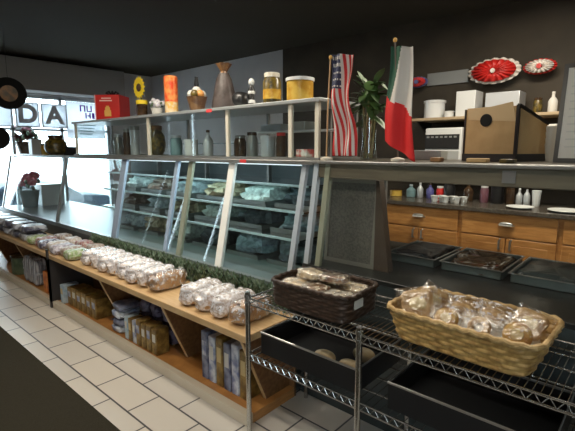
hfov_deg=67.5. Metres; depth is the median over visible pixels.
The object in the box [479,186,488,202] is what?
jar
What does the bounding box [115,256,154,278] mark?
bread
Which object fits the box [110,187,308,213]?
glass shelf
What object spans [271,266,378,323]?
basket
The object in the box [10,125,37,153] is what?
potted flower
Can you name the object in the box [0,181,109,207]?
parked car
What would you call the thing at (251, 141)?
canister
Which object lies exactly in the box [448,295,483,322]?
pastry
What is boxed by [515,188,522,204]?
bottle
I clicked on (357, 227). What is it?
screen
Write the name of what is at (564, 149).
menu card
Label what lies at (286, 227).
food tray
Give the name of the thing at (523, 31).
wall
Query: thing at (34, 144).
tin
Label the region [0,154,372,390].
display case
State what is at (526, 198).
bottle
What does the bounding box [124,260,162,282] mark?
bread
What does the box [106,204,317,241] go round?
glass shelf
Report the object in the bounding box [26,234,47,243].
package
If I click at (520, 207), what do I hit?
plate
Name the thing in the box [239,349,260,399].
packet
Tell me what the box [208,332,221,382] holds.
packet
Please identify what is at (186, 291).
bread
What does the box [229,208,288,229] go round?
food tray
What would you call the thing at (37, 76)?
trim
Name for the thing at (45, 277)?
box
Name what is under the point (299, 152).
packet
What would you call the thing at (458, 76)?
wall panel
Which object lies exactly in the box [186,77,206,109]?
gift basket
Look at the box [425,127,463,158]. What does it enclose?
microwave
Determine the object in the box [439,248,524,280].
steel pan
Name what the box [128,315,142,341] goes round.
packet
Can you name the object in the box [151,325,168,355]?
packet
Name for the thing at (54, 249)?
package
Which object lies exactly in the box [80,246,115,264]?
bread
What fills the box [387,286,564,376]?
wicker basket
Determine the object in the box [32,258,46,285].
package
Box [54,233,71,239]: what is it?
package
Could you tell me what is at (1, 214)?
pack
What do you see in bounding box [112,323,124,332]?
package
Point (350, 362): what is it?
bread roll
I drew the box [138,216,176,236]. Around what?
food tray
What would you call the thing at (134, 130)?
canister
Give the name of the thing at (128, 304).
package
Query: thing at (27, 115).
letter sign
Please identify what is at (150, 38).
ceiling
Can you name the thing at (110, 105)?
gift box
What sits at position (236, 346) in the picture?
packet
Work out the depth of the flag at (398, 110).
2.17 m
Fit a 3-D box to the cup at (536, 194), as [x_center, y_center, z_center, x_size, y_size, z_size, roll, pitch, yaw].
[2.026,-0.139,3.502,0.071,0.130,0.071,8,12,41]
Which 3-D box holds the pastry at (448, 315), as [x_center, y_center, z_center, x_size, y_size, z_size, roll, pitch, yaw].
[0.563,0.365,1.527,0.127,0.089,0.080,5,10,32]
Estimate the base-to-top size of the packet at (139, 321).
0.190 m
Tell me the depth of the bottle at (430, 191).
4.07 m
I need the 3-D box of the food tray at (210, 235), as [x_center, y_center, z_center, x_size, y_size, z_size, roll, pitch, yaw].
[-0.523,0.149,3.603,0.352,0.179,0.420,8,12,41]
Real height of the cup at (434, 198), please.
0.055 m
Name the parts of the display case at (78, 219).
rail, plate, sliding door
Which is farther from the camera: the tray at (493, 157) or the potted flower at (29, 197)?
the potted flower at (29, 197)
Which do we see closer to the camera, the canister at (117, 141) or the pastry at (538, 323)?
the pastry at (538, 323)
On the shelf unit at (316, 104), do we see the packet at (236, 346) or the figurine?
the figurine
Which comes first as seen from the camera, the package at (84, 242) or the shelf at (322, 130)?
the shelf at (322, 130)
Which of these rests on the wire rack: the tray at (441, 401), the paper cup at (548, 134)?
the tray at (441, 401)
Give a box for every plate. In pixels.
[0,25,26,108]
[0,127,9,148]
[506,205,534,209]
[547,208,574,213]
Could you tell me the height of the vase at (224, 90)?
0.330 m
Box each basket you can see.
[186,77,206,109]
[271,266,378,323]
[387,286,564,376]
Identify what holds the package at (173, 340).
in the shelf at (182, 364)
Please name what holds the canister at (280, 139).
in the shelf unit at (316, 104)
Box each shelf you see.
[0,231,295,425]
[71,97,360,125]
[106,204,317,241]
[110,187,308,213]
[128,170,323,187]
[257,129,333,133]
[412,111,558,132]
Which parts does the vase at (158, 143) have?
lid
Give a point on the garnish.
(234, 279)
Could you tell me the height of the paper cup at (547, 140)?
0.088 m
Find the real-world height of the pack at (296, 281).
0.040 m
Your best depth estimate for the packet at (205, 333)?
2.57 m
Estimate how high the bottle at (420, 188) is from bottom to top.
0.150 m
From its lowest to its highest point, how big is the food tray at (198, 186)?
0.127 m
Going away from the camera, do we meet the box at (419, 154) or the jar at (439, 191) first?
the box at (419, 154)
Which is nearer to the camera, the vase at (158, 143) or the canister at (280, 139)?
the canister at (280, 139)
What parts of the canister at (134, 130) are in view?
lid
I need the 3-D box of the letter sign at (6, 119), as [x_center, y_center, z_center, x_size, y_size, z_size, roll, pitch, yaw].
[-3.972,-1.405,5.903,0.024,0.350,0.330,8,12,41]
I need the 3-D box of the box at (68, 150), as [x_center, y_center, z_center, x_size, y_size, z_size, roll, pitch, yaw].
[-2.720,-0.807,5.363,0.120,0.100,0.120,8,12,41]
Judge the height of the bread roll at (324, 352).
0.060 m
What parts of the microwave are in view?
panel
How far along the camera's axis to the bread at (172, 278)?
2.86 m
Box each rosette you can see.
[413,77,427,87]
[468,57,521,83]
[523,58,556,73]
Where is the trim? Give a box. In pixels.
[0,54,124,97]
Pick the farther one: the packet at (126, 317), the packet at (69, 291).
the packet at (69, 291)
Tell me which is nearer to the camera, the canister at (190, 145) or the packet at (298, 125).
the packet at (298, 125)
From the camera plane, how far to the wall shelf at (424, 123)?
3.98 m
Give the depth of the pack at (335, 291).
1.82 m
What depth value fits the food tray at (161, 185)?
3.92 m
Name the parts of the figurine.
sash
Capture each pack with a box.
[0,213,12,215]
[0,216,19,224]
[3,218,26,226]
[3,226,12,233]
[11,220,35,229]
[11,229,20,236]
[19,223,46,232]
[19,232,46,240]
[281,276,309,286]
[297,267,323,279]
[302,280,330,290]
[315,280,338,287]
[317,272,350,284]
[323,288,353,296]
[336,281,368,292]
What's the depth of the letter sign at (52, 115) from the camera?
6.42 m
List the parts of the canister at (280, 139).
lid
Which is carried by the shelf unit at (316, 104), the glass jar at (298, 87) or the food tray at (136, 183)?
the glass jar at (298, 87)
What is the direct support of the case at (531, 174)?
on the floor
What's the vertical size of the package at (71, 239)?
0.087 m
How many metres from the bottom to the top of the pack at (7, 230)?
0.076 m
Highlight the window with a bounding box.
[2,94,113,208]
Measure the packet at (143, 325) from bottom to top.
0.180 m
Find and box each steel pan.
[391,240,462,267]
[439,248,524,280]
[508,257,574,293]
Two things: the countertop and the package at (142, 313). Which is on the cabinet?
the countertop
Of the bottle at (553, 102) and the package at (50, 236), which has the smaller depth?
the bottle at (553, 102)
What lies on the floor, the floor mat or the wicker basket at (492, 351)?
the floor mat
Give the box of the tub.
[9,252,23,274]
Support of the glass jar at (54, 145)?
on the display case at (78, 219)
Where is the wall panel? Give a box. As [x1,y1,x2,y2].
[427,69,468,85]
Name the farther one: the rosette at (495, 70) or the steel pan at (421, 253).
the rosette at (495, 70)
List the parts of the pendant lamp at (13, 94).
plate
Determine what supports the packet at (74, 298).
in the shelf at (182, 364)
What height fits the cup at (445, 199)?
0.055 m
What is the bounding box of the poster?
[65,101,105,138]
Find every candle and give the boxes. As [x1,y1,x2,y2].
[163,75,177,112]
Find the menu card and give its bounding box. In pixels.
[553,63,574,162]
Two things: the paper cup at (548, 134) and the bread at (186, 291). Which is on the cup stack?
the paper cup at (548, 134)
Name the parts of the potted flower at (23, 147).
pot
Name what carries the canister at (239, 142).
in the shelf unit at (316, 104)
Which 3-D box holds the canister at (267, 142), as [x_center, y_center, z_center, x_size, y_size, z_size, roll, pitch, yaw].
[-0.134,-0.478,2.970,0.108,0.140,0.108,8,12,41]
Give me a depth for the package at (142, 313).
3.21 m
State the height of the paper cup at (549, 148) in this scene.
0.088 m
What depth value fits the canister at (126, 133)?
4.20 m
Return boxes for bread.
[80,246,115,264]
[89,249,124,266]
[96,251,131,271]
[105,254,141,274]
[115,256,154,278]
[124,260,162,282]
[135,264,174,286]
[146,267,187,290]
[179,277,221,304]
[192,283,235,310]
[210,287,254,317]
[227,293,272,324]
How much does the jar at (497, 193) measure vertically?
0.170 m
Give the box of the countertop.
[387,194,574,219]
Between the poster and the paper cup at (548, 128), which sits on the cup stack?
the paper cup at (548, 128)
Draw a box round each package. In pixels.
[23,253,34,279]
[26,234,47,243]
[28,256,40,282]
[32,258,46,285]
[34,235,57,245]
[37,238,59,248]
[47,240,69,249]
[49,242,73,254]
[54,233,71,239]
[60,245,83,255]
[63,247,85,259]
[65,236,81,243]
[74,239,93,247]
[86,243,104,248]
[112,298,139,311]
[112,307,140,318]
[112,317,124,326]
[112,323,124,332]
[138,299,151,311]
[141,312,154,318]
[149,304,161,316]
[154,316,165,324]
[162,311,167,322]
[166,323,178,344]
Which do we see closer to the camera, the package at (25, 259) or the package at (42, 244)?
the package at (42, 244)
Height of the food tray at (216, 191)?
0.131 m
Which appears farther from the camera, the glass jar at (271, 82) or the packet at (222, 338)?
the glass jar at (271, 82)
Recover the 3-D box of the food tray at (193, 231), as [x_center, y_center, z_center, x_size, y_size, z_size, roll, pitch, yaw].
[-0.844,0.111,3.886,0.350,0.168,0.420,8,12,41]
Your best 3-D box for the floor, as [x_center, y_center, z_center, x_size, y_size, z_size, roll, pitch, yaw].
[-1.099,1.110,2.306,9.650,0.050,6.900,8,12,41]
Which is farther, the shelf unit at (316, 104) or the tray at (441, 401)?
the shelf unit at (316, 104)
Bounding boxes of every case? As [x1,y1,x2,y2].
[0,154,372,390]
[301,158,574,430]
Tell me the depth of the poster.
6.81 m
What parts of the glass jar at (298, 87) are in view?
lid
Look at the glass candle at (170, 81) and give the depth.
3.58 m
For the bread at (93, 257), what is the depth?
3.39 m
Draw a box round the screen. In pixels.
[324,178,392,272]
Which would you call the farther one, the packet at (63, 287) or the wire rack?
the packet at (63, 287)
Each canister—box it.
[113,134,122,153]
[122,129,130,154]
[129,126,140,154]
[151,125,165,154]
[170,135,181,154]
[184,139,197,155]
[234,135,245,155]
[246,132,257,155]
[260,136,275,156]
[276,132,285,156]
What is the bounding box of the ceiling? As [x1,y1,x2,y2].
[0,0,519,76]
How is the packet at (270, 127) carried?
on the shelf unit at (316, 104)
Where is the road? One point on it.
(93, 183)
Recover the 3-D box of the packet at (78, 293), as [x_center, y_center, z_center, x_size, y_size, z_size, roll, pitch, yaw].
[-1.744,0.729,3.746,0.085,0.160,0.152,8,12,41]
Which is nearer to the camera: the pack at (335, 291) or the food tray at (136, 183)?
the pack at (335, 291)
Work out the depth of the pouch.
3.00 m
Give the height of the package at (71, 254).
0.082 m
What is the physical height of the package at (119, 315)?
0.055 m
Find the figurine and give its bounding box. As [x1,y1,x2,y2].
[248,78,255,103]
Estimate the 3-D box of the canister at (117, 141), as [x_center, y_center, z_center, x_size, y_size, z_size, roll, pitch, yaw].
[-1.714,-0.719,4.351,0.090,0.200,0.090,8,12,41]
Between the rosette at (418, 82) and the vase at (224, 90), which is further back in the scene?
the rosette at (418, 82)
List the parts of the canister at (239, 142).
lid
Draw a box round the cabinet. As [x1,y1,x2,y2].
[387,203,574,262]
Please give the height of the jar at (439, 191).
0.120 m
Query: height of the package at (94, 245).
0.088 m
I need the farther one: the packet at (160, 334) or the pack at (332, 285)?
the packet at (160, 334)
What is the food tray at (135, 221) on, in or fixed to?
on the display case at (78, 219)
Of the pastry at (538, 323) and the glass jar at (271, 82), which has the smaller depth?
the pastry at (538, 323)
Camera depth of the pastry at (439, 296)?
1.67 m
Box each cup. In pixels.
[431,195,439,201]
[441,196,449,202]
[452,197,460,203]
[460,196,467,203]
[545,132,555,137]
[545,138,555,143]
[545,144,554,161]
[546,126,556,131]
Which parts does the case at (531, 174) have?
post, rail, plate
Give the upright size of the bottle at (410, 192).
0.120 m
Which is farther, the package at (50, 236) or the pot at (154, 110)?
the package at (50, 236)
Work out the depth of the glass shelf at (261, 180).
3.39 m
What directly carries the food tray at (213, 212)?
in the display case at (78, 219)
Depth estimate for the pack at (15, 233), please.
4.56 m
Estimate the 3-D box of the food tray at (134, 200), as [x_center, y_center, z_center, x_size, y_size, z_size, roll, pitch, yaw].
[-1.457,-0.177,4.392,0.350,0.129,0.420,8,12,41]
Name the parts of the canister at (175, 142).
lid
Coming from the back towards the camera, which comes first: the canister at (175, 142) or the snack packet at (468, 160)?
the canister at (175, 142)
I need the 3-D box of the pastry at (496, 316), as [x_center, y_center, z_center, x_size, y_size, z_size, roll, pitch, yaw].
[0.744,0.361,1.540,0.091,0.083,0.130,-6,11,-37]
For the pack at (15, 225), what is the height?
0.078 m
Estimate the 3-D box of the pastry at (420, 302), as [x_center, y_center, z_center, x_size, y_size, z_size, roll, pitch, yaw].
[0.484,0.328,1.596,0.170,0.135,0.088,2,9,16]
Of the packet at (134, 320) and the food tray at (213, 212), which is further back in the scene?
the food tray at (213, 212)
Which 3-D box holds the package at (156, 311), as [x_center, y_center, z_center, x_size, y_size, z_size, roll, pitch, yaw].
[-0.911,0.672,3.132,0.172,0.099,0.142,-8,12,-42]
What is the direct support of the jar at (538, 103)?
on the wall shelf at (424, 123)
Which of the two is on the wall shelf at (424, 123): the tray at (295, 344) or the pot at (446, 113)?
the pot at (446, 113)
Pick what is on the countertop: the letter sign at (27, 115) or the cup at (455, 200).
the cup at (455, 200)
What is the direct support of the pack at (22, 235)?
on the shelf at (182, 364)
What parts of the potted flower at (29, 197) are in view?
pot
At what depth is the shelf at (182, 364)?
2.81 m
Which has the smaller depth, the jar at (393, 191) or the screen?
the screen
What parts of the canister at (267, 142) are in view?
lid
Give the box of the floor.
[0,275,382,430]
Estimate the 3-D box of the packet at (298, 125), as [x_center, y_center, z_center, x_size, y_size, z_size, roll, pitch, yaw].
[0.101,-0.621,2.994,0.140,0.060,0.120,8,12,41]
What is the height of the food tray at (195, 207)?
0.131 m
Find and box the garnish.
[89,232,289,312]
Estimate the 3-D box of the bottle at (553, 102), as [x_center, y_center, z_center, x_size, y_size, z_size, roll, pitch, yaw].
[2.147,-0.915,3.478,0.070,0.170,0.070,8,12,41]
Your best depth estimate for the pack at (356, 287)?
1.88 m
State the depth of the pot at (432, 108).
4.05 m
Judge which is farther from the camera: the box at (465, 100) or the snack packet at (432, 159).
the box at (465, 100)
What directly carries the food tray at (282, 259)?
on the display case at (78, 219)
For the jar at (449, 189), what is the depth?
3.93 m
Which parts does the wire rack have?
rack post, rack post, rack post, rack post, shelf frame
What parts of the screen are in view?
panel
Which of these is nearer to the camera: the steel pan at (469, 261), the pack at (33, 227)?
the steel pan at (469, 261)
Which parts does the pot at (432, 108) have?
lid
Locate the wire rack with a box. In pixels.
[244,288,574,430]
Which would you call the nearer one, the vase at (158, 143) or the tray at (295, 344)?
the tray at (295, 344)
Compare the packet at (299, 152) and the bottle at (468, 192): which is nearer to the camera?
the packet at (299, 152)
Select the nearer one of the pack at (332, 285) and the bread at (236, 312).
the pack at (332, 285)
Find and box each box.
[43,270,48,292]
[63,147,75,154]
[94,91,129,119]
[409,150,447,159]
[455,90,482,115]
[462,102,549,161]
[485,90,525,106]
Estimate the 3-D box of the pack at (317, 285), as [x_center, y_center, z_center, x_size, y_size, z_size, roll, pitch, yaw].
[0.124,0.318,1.890,0.101,0.040,0.138,-5,10,-27]
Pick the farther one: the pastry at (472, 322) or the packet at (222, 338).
the packet at (222, 338)
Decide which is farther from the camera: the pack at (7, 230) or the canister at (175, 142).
the pack at (7, 230)
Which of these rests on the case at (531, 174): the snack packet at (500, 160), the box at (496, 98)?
the snack packet at (500, 160)
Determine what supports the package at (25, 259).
on the shelf at (182, 364)
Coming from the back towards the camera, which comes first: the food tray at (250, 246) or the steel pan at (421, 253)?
the food tray at (250, 246)
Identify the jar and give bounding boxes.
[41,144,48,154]
[44,135,67,154]
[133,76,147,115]
[263,72,280,102]
[286,76,314,99]
[390,188,402,195]
[436,186,443,198]
[443,184,454,199]
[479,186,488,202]
[490,186,503,203]
[505,187,515,204]
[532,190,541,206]
[533,97,542,111]
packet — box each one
[60,281,78,303]
[67,283,86,305]
[71,284,91,307]
[76,288,94,310]
[81,289,101,313]
[86,292,105,316]
[91,294,113,319]
[124,313,138,338]
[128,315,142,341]
[132,316,144,343]
[136,316,151,346]
[141,319,155,349]
[146,321,162,352]
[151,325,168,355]
[201,328,216,378]
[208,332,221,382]
[216,334,232,386]
[223,339,237,391]
[231,341,242,395]
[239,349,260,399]
[261,124,287,131]
[294,121,314,129]
[296,149,313,156]
[430,157,443,161]
[466,158,489,162]
[499,159,516,162]
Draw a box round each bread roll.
[315,349,335,359]
[339,358,354,367]
[353,347,374,362]
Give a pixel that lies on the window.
(59, 99)
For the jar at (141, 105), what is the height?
0.365 m
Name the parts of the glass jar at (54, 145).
lid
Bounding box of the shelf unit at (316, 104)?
[71,97,361,159]
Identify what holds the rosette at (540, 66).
attached to the wall at (523, 31)
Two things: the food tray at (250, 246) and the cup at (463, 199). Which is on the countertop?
the cup at (463, 199)
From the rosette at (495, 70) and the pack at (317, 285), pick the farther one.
the rosette at (495, 70)
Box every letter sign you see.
[0,107,12,126]
[14,102,39,127]
[40,103,67,128]
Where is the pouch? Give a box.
[232,92,248,105]
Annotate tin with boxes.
[28,139,41,154]
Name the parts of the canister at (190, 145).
lid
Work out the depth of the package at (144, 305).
3.15 m
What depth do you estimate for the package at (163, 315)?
2.98 m
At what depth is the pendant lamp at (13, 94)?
4.54 m
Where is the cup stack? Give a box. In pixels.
[545,126,556,161]
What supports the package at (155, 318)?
in the shelf at (182, 364)
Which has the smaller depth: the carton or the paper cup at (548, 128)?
the paper cup at (548, 128)
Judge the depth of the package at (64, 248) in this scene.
3.76 m
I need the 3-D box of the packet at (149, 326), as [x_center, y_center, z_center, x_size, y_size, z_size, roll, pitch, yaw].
[-0.914,0.833,2.962,0.058,0.190,0.102,8,12,41]
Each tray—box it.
[120,211,149,230]
[123,193,152,207]
[125,176,160,190]
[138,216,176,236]
[139,196,180,211]
[141,178,185,193]
[163,221,205,242]
[165,199,212,216]
[166,180,216,196]
[192,226,240,250]
[194,203,246,222]
[196,182,250,200]
[226,232,280,260]
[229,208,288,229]
[232,185,290,205]
[260,313,401,393]
[266,238,324,268]
[270,213,319,236]
[274,188,322,211]
[387,349,574,430]
[462,154,544,161]
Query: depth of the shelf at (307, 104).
3.25 m
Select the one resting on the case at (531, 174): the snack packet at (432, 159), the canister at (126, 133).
the snack packet at (432, 159)
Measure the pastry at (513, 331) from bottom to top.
0.104 m
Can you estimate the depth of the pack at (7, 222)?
4.75 m
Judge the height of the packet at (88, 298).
0.160 m
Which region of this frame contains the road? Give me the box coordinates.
[0,174,109,196]
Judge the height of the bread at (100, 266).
0.129 m
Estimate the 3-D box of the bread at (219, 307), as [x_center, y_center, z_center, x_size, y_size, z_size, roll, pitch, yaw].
[-0.313,0.494,2.467,0.136,0.129,0.299,7,11,41]
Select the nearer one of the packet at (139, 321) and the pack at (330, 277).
the pack at (330, 277)
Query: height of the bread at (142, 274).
0.129 m
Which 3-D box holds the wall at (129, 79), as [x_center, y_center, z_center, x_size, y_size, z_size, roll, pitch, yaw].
[-4.778,-0.731,5.262,0.100,2.700,7.000,8,12,41]
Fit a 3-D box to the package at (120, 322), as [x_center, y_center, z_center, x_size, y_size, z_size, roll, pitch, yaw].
[-1.229,0.790,3.293,0.192,0.055,0.181,6,11,36]
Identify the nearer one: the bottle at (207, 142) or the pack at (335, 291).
the pack at (335, 291)
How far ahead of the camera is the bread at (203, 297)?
2.48 m
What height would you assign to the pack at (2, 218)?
0.079 m
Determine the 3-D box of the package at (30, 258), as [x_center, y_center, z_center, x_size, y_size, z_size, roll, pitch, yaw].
[-2.615,0.551,4.463,0.142,0.272,0.135,8,12,41]
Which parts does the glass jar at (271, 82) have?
lid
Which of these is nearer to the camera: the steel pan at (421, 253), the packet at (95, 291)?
the steel pan at (421, 253)
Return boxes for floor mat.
[0,326,119,430]
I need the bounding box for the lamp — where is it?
[107,159,301,165]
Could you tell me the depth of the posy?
3.79 m
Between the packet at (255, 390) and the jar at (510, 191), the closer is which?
the packet at (255, 390)
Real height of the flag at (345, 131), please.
0.580 m
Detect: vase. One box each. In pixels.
[212,62,234,107]
[349,68,387,159]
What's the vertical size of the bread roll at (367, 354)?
0.062 m
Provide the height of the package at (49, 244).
0.083 m
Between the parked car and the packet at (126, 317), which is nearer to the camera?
the packet at (126, 317)
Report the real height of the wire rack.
0.750 m
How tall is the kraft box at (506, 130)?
0.290 m
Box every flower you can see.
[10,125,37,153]
[15,171,39,207]
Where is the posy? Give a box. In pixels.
[149,98,164,113]
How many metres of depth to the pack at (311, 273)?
1.94 m
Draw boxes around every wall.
[27,73,152,211]
[151,0,574,204]
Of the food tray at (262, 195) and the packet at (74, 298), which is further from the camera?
the packet at (74, 298)
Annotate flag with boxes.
[320,54,356,159]
[385,37,414,161]
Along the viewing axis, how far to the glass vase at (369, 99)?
2.52 m
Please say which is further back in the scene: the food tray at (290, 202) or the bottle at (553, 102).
the bottle at (553, 102)
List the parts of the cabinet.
door panel, cabinet door, cup pull, drawer, door panel, cabinet door, door panel, cabinet door, cup pull, drawer, door panel, cabinet door, cabinet door, drawer, door panel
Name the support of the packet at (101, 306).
in the shelf at (182, 364)
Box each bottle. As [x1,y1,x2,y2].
[203,130,213,155]
[406,184,415,196]
[417,183,422,197]
[426,183,433,198]
[463,185,473,201]
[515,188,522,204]
[523,188,529,204]
[547,91,557,111]
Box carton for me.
[34,183,64,205]
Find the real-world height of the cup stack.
0.172 m
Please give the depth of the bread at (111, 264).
3.20 m
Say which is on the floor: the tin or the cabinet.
the cabinet
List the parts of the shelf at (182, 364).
panel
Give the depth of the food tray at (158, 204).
3.97 m
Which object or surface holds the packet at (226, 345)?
in the shelf at (182, 364)
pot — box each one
[151,108,162,113]
[424,100,445,117]
[444,111,454,116]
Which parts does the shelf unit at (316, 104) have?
post, post, post, post, rail, post, post, post, post, post, post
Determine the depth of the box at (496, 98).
3.63 m
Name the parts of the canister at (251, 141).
lid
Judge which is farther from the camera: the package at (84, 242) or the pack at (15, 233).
the pack at (15, 233)
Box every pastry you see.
[396,286,434,317]
[427,286,449,312]
[434,302,464,324]
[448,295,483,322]
[460,311,490,333]
[474,300,518,333]
[495,318,532,344]
[511,302,552,340]
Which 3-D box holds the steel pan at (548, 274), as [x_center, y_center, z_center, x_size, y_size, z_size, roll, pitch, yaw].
[1.323,0.286,2.129,0.320,0.062,0.420,8,12,41]
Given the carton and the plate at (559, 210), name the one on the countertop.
the plate at (559, 210)

